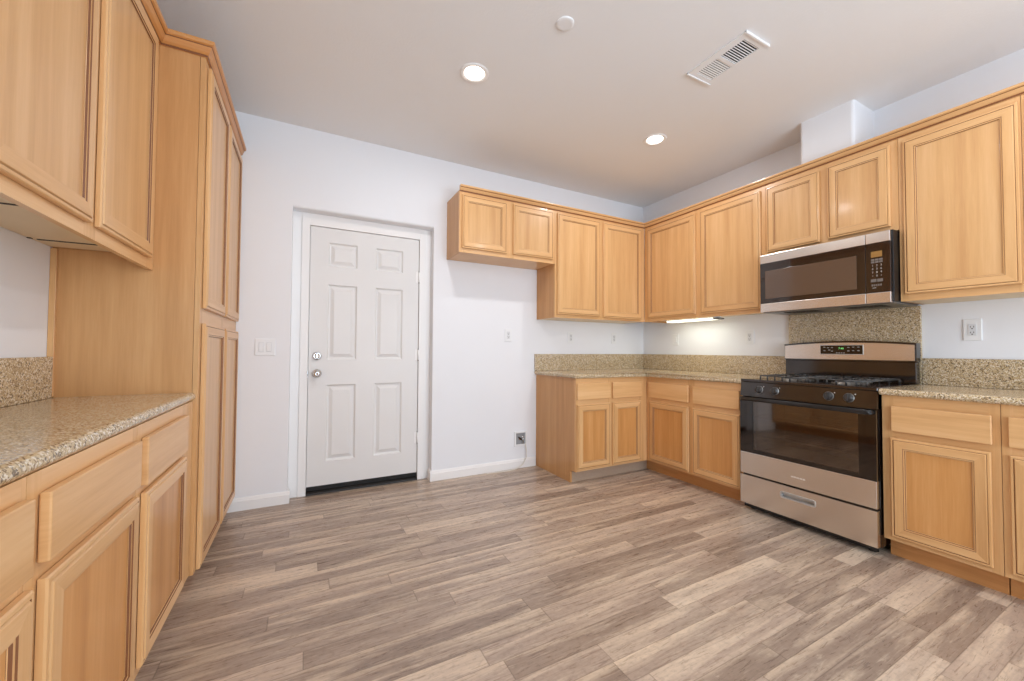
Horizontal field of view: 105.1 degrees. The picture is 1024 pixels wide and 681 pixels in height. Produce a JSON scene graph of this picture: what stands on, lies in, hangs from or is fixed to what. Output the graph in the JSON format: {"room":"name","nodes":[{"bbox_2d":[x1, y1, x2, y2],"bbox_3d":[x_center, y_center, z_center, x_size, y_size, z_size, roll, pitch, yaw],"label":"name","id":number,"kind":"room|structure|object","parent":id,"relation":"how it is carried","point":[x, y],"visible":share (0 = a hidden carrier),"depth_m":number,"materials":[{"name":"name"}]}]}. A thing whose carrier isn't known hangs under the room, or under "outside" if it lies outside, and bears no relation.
{"room":"kitchen","nodes":[
{"label":"kitchen","id":0,"kind":"room"},
{"bbox_2d":[0,227,52,357],"bbox_3d":[-1.061,-0.280,-0.077,0.150,2.772,6.240,1,-2,-28],"label":"wall","id":1,"kind":"structure","parent":0,"point":[24,262],"depth_m":1.41,"materials":[{"name":"white paint"}]},
{"bbox_2d":[0,357,52,407],"bbox_3d":[-1.411,0.128,0.759,0.020,0.162,1.780,1,-2,-28],"label":"backsplash","id":2,"kind":"structure","parent":1,"relation":"attached to","point":[22,379],"depth_m":1.40,"materials":[{"name":"stone"}]},
{"bbox_2d":[0,0,158,269],"bbox_3d":[-1.436,-0.826,1.175,0.328,1.016,1.083,1,-2,-28],"label":"upper cabinet","id":3,"kind":"object","parent":1,"relation":"attached to","point":[79,78],"visible":1,"depth_m":1.15,"materials":[{"name":"brown wood"}]},
{"bbox_2d":[234,111,642,497],"bbox_3d":[-0.461,-0.186,3.603,4.336,2.772,0.220,1,-2,-28],"label":"wall","id":4,"kind":"structure","parent":0,"point":[482,385],"depth_m":3.35,"materials":[{"name":"white paint"}]},
{"bbox_2d":[255,339,275,354],"bbox_3d":[-1.754,0.047,2.789,0.124,0.118,0.010,1,-2,-28],"label":"light switch","id":5,"kind":"object","parent":4,"relation":"attached to","point":[262,346],"visible":1,"depth_m":2.79,"materials":[{"name":"white plastic"}]},
{"bbox_2d":[288,211,430,497],"bbox_3d":[-1.219,0.106,3.243,1.063,2.163,0.122,1,-2,-28],"label":"trim","id":6,"kind":"structure","parent":4,"relation":"attached to","point":[302,221],"depth_m":3.00,"materials":[{"name":"white wood"}]},
{"bbox_2d":[306,226,419,495],"bbox_3d":[-1.191,0.153,3.210,0.858,2.067,0.144,1,-2,-28],"label":"door","id":7,"kind":"structure","parent":4,"relation":"in","point":[362,373],"depth_m":3.19,"materials":[{"name":"white paint"}]},
{"bbox_2d":[227,456,535,512],"bbox_3d":[-0.883,1.147,3.267,2.460,0.086,0.096,1,-2,-28],"label":"baseboard","id":8,"kind":"structure","parent":4,"relation":"attached to","point":[279,498],"depth_m":3.36,"materials":[{"name":"white wood"}]},
{"bbox_2d":[447,190,554,269],"bbox_3d":[-0.086,-0.954,3.502,0.920,0.503,0.333,1,-2,-28],"label":"upper cabinet","id":9,"kind":"object","parent":4,"relation":"attached to","point":[481,229],"visible":1,"depth_m":3.36,"materials":[{"name":"brown wood"}]},
{"bbox_2d":[505,329,511,340],"bbox_3d":[-0.035,-0.051,3.694,0.072,0.118,0.010,1,-2,-28],"label":"wall outlet","id":10,"kind":"object","parent":4,"relation":"attached to","point":[508,332],"visible":1,"depth_m":3.69,"materials":[{"name":"white plastic"}]},
{"bbox_2d":[514,431,526,446],"bbox_3d":[0.083,0.932,3.725,0.136,0.140,0.026,1,-2,-28],"label":"water supply box","id":11,"kind":"object","parent":4,"relation":"attached to","point":[520,437],"visible":1,"depth_m":3.73,"materials":[{"name":"white plastic"}]},
{"bbox_2d":[486,443,526,473],"bbox_3d":[-0.041,1.089,3.623,0.430,0.227,0.033,1,-2,-33],"label":"tube","id":12,"kind":"object","parent":11,"relation":"hanging from","point":[525,443],"visible":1,"depth_m":3.66,"materials":[{"name":"grey plastic"}]},
{"bbox_2d":[568,332,573,342],"bbox_3d":[0.603,-0.030,4.028,0.072,0.118,0.010,1,-2,-28],"label":"wall outlet","id":13,"kind":"object","parent":4,"relation":"attached to","point":[570,334],"visible":1,"depth_m":4.03,"materials":[{"name":"white plastic"}]},
{"bbox_2d":[534,354,642,370],"bbox_3d":[0.857,0.225,4.150,1.436,0.162,0.020,1,-2,-28],"label":"backsplash","id":14,"kind":"structure","parent":4,"relation":"attached to","point":[542,362],"depth_m":4.09,"materials":[{"name":"stone"}]},
{"bbox_2d":[537,211,643,323],"bbox_3d":[0.818,-0.694,3.971,1.121,0.990,0.333,1,-2,-28],"label":"upper cabinet","id":15,"kind":"object","parent":4,"relation":"attached to","point":[597,273],"visible":0.99,"depth_m":3.79,"materials":[{"name":"brown wood"}]},
{"bbox_2d":[611,333,615,343],"bbox_3d":[1.116,-0.024,4.298,0.072,0.118,0.010,1,-2,-28],"label":"wall outlet","id":16,"kind":"object","parent":4,"relation":"attached to","point":[613,335],"visible":1,"depth_m":4.29,"materials":[{"name":"white plastic"}]},
{"bbox_2d":[134,465,1023,680],"bbox_3d":[0.972,1.200,0.823,4.736,0.120,6.600,1,-2,-28],"label":"floor","id":17,"kind":"structure","parent":0,"point":[531,573],"depth_m":1.77,"materials":[{"name":"laminate"}]},
{"bbox_2d":[0,476,35,680],"bbox_3d":[-0.939,0.677,0.336,0.478,0.880,0.595,1,-2,-28],"label":"base cabinet","id":18,"kind":"object","parent":17,"relation":"on","point":[17,514],"visible":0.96,"depth_m":0.67,"materials":[{"name":"brown wood"}]},
{"bbox_2d":[0,393,194,486],"bbox_3d":[-1.216,0.231,0.866,0.467,0.035,1.793,1,-2,-28],"label":"countertop","id":19,"kind":"structure","parent":18,"relation":"on","point":[34,435],"depth_m":1.04,"materials":[{"name":"stone"}]},
{"bbox_2d":[22,426,142,680],"bbox_3d":[-1.201,0.688,0.834,0.478,0.880,0.526,1,-2,-28],"label":"base cabinet","id":20,"kind":"object","parent":17,"relation":"on","point":[83,582],"visible":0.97,"depth_m":0.90,"materials":[{"name":"brown wood"}]},
{"bbox_2d":[47,44,242,575],"bbox_3d":[-1.861,-0.078,2.134,0.494,2.468,1.061,1,-2,-28],"label":"pantry cabinet","id":21,"kind":"object","parent":17,"relation":"on","point":[117,326],"visible":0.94,"depth_m":1.76,"materials":[{"name":"brown wood"}]},
{"bbox_2d":[140,0,245,155],"bbox_3d":[-1.460,-1.337,1.767,0.200,0.062,2.133,1,-2,-28],"label":"crown molding","id":22,"kind":"structure","parent":21,"relation":"attached to","point":[167,37],"depth_m":1.78,"materials":[{"name":"brown wood"}]},
{"bbox_2d":[134,401,192,679],"bbox_3d":[-1.477,0.699,1.360,0.478,0.880,0.658,1,-2,-28],"label":"base cabinet","id":23,"kind":"object","parent":17,"relation":"on","point":[164,492],"visible":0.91,"depth_m":1.36,"materials":[{"name":"brown wood"}]},
{"bbox_2d":[536,374,646,481],"bbox_3d":[0.780,0.771,3.738,0.890,0.880,0.654,1,-2,-28],"label":"base cabinet","id":24,"kind":"object","parent":17,"relation":"on","point":[587,428],"visible":0.98,"depth_m":3.45,"materials":[{"name":"brown wood"}]},
{"bbox_2d":[647,377,742,501],"bbox_3d":[1.709,0.768,3.410,0.638,0.880,0.981,1,-2,-28],"label":"base cabinet","id":25,"kind":"object","parent":17,"relation":"on","point":[693,426],"visible":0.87,"depth_m":3.17,"materials":[{"name":"brown wood"}]},
{"bbox_2d":[534,368,764,383],"bbox_3d":[1.220,0.309,3.479,1.458,0.035,1.542,1,-2,-28],"label":"countertop","id":26,"kind":"structure","parent":25,"relation":"on","point":[639,372],"depth_m":3.45,"materials":[{"name":"stone"}]},
{"bbox_2d":[740,341,919,551],"bbox_3d":[2.072,0.594,2.614,0.672,1.192,0.766,1,-2,-28],"label":"gas range","id":27,"kind":"object","parent":17,"relation":"on","point":[811,437],"visible":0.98,"depth_m":2.55,"materials":[{"name":"silver metal"}]},
{"bbox_2d":[740,396,879,508],"bbox_3d":[1.807,0.658,2.474,0.076,0.538,0.758,1,-2,-28],"label":"oven","id":28,"kind":"object","parent":27,"relation":"in","point":[861,489],"depth_m":2.36,"materials":[{"name":"black glass"}]},
{"bbox_2d":[752,396,873,471],"bbox_3d":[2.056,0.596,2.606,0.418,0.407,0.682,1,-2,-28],"label":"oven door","id":29,"kind":"structure","parent":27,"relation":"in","point":[827,437],"depth_m":2.77,"materials":[{"name":"glass"}]},
{"bbox_2d":[741,377,917,390],"bbox_3d":[2.073,0.282,2.621,0.554,0.021,0.766,1,-2,-28],"label":"cooktop","id":30,"kind":"object","parent":27,"relation":"in","point":[781,382],"depth_m":2.47,"materials":[{"name":"black metal"}]},
{"bbox_2d":[882,395,1010,594],"bbox_3d":[2.395,0.740,2.105,0.638,0.880,0.416,1,-2,-28],"label":"base cabinet","id":31,"kind":"object","parent":17,"relation":"on","point":[943,474],"visible":0.95,"depth_m":1.93,"materials":[{"name":"brown wood"}]},
{"bbox_2d":[1001,404,1023,599],"bbox_3d":[2.601,0.731,1.711,0.638,0.880,0.469,1,-2,-28],"label":"base cabinet","id":32,"kind":"object","parent":17,"relation":"on","point":[1012,416],"visible":0.96,"depth_m":1.75,"materials":[{"name":"brown wood"}]},
{"bbox_2d":[879,384,1023,405],"bbox_3d":[2.505,0.277,1.903,0.648,0.035,0.900,1,-2,-28],"label":"countertop","id":33,"kind":"structure","parent":32,"relation":"on","point":[941,392],"depth_m":1.98,"materials":[{"name":"stone"}]},
{"bbox_2d":[156,0,1023,207],"bbox_3d":[0.989,-1.691,0.895,4.736,0.120,6.600,1,-2,-28],"label":"ceiling","id":34,"kind":"structure","parent":0,"point":[575,109],"depth_m":2.31,"materials":[{"name":"paint"}]},
{"bbox_2d":[460,63,488,82],"bbox_3d":[-0.225,-1.596,2.351,0.172,0.011,0.172,1,-2,-28],"label":"recessed light","id":35,"kind":"object","parent":34,"relation":"in","point":[469,72],"visible":1,"depth_m":2.34,"materials":[{"name":"white"}]},
{"bbox_2d":[556,16,573,31],"bbox_3d":[0.269,-1.605,1.992,0.092,0.006,0.092,1,-2,-28],"label":"cover plate","id":36,"kind":"object","parent":34,"relation":"attached to","point":[565,23],"visible":1,"depth_m":1.98,"materials":[{"name":"paint"}]},
{"bbox_2d":[643,134,666,145],"bbox_3d":[1.121,-1.570,3.078,0.172,0.011,0.172,1,-2,-28],"label":"recessed light","id":37,"kind":"object","parent":34,"relation":"in","point":[654,139],"visible":1,"depth_m":3.06,"materials":[{"name":"white"}]},
{"bbox_2d":[686,30,769,85],"bbox_3d":[1.217,-1.590,2.231,0.208,0.014,0.364,1,-2,-28],"label":"ceiling vent","id":38,"kind":"object","parent":34,"relation":"in","point":[745,46],"visible":1,"depth_m":2.21,"materials":[{"name":"white metal"}]},
{"bbox_2d":[643,48,1023,384],"bbox_3d":[2.911,-0.206,2.008,0.150,2.772,6.240,1,-2,-28],"label":"wall","id":39,"kind":"structure","parent":0,"point":[1002,319],"depth_m":2.56,"materials":[{"name":"white paint"}]},
{"bbox_2d":[673,334,678,344],"bbox_3d":[1.714,-0.007,4.109,0.010,0.118,0.072,1,-2,-28],"label":"light switch","id":40,"kind":"object","parent":39,"relation":"attached to","point":[675,336],"visible":1,"depth_m":4.10,"materials":[{"name":"white plastic"}]},
{"bbox_2d":[645,186,765,322],"bbox_3d":[1.798,-0.697,3.627,0.328,0.990,1.222,1,-2,-28],"label":"upper cabinet","id":41,"kind":"object","parent":39,"relation":"attached to","point":[703,262],"visible":0.94,"depth_m":3.44,"materials":[{"name":"brown wood"}]},
{"bbox_2d":[666,316,723,322],"bbox_3d":[1.716,-0.201,3.710,0.100,0.036,0.565,1,-2,-28],"label":"light","id":42,"kind":"object","parent":41,"relation":"attached to","point":[717,317],"visible":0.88,"depth_m":3.64,"materials":[{"name":"white plastic"}]},
{"bbox_2d":[460,82,1023,228],"bbox_3d":[1.154,-1.239,2.361,2.043,0.046,2.888,1,-2,-28],"label":"crown molding","id":43,"kind":"structure","parent":41,"relation":"attached to","point":[1010,92],"depth_m":2.81,"materials":[{"name":"brown wood"}]},
{"bbox_2d":[643,354,785,374],"bbox_3d":[1.857,0.222,3.816,0.020,0.162,1.542,1,-2,-28],"label":"backsplash","id":44,"kind":"structure","parent":39,"relation":"attached to","point":[736,364],"depth_m":3.65,"materials":[{"name":"stone"}]},
{"bbox_2d":[745,330,753,343],"bbox_3d":[2.074,-0.030,3.424,0.010,0.122,0.076,1,-2,-28],"label":"wall outlet","id":45,"kind":"object","parent":39,"relation":"attached to","point":[749,334],"visible":1,"depth_m":3.42,"materials":[{"name":"white plastic"}]},
{"bbox_2d":[748,333,751,340],"bbox_3d":[2.071,-0.030,3.423,0.003,0.068,0.034,1,-2,-28],"label":"receptacle","id":46,"kind":"object","parent":45,"relation":"attached to","point":[749,334],"depth_m":3.42,"materials":[{"name":"white plastic"}]},
{"bbox_2d":[766,139,899,254],"bbox_3d":[2.261,-0.931,2.752,0.328,0.559,0.762,1,-2,-28],"label":"upper cabinet","id":47,"kind":"object","parent":39,"relation":"attached to","point":[857,194],"visible":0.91,"depth_m":2.61,"materials":[{"name":"brown wood"}]},
{"bbox_2d":[760,229,918,314],"bbox_3d":[2.217,-0.428,2.719,0.378,0.438,0.755,1,-2,-28],"label":"microwave","id":48,"kind":"object","parent":47,"relation":"attached to","point":[862,272],"visible":1,"depth_m":2.55,"materials":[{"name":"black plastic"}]},
{"bbox_2d":[788,306,922,384],"bbox_3d":[2.394,0.042,2.799,0.020,0.508,0.762,1,-2,-28],"label":"backsplash","id":49,"kind":"structure","parent":39,"relation":"attached to","point":[902,324],"depth_m":2.72,"materials":[{"name":"stone"}]},
{"bbox_2d":[898,95,1023,304],"bbox_3d":[2.544,-0.728,2.207,0.328,0.990,0.455,1,-2,-28],"label":"upper cabinet","id":50,"kind":"object","parent":39,"relation":"attached to","point":[961,198],"visible":1,"depth_m":2.10,"materials":[{"name":"brown wood"}]},
{"bbox_2d":[963,319,981,340],"bbox_3d":[2.674,-0.062,2.280,0.010,0.126,0.074,1,-2,-28],"label":"wall outlet","id":51,"kind":"object","parent":39,"relation":"attached to","point":[972,328],"visible":1,"depth_m":2.28,"materials":[{"name":"white plastic"}]},
{"bbox_2d":[968,324,976,335],"bbox_3d":[2.672,-0.062,2.279,0.003,0.068,0.034,1,-2,-28],"label":"receptacle","id":52,"kind":"object","parent":51,"relation":"attached to","point":[972,328],"depth_m":2.28,"materials":[{"name":"white plastic"}]},
{"bbox_2d":[922,358,1023,389],"bbox_3d":[2.782,0.183,2.055,0.020,0.162,0.908,1,-2,-28],"label":"backsplash","id":53,"kind":"structure","parent":39,"relation":"attached to","point":[981,373],"depth_m":2.26,"materials":[{"name":"stone"}]},
{"bbox_2d":[1021,94,1023,195],"bbox_3d":[2.753,-0.737,1.808,0.328,0.990,0.442,1,-2,-28],"label":"upper cabinet","id":54,"kind":"object","parent":39,"relation":"attached to","point":[1022,95],"visible":1,"depth_m":1.94,"materials":[{"name":"brown wood"}]},
{"bbox_2d":[801,100,873,163],"bbox_3d":[2.288,-1.394,2.774,0.280,0.367,0.320,1,-2,-28],"label":"vent duct cover","id":55,"kind":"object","parent":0,"point":[850,123],"depth_m":2.67,"materials":[{"name":"white paint"}]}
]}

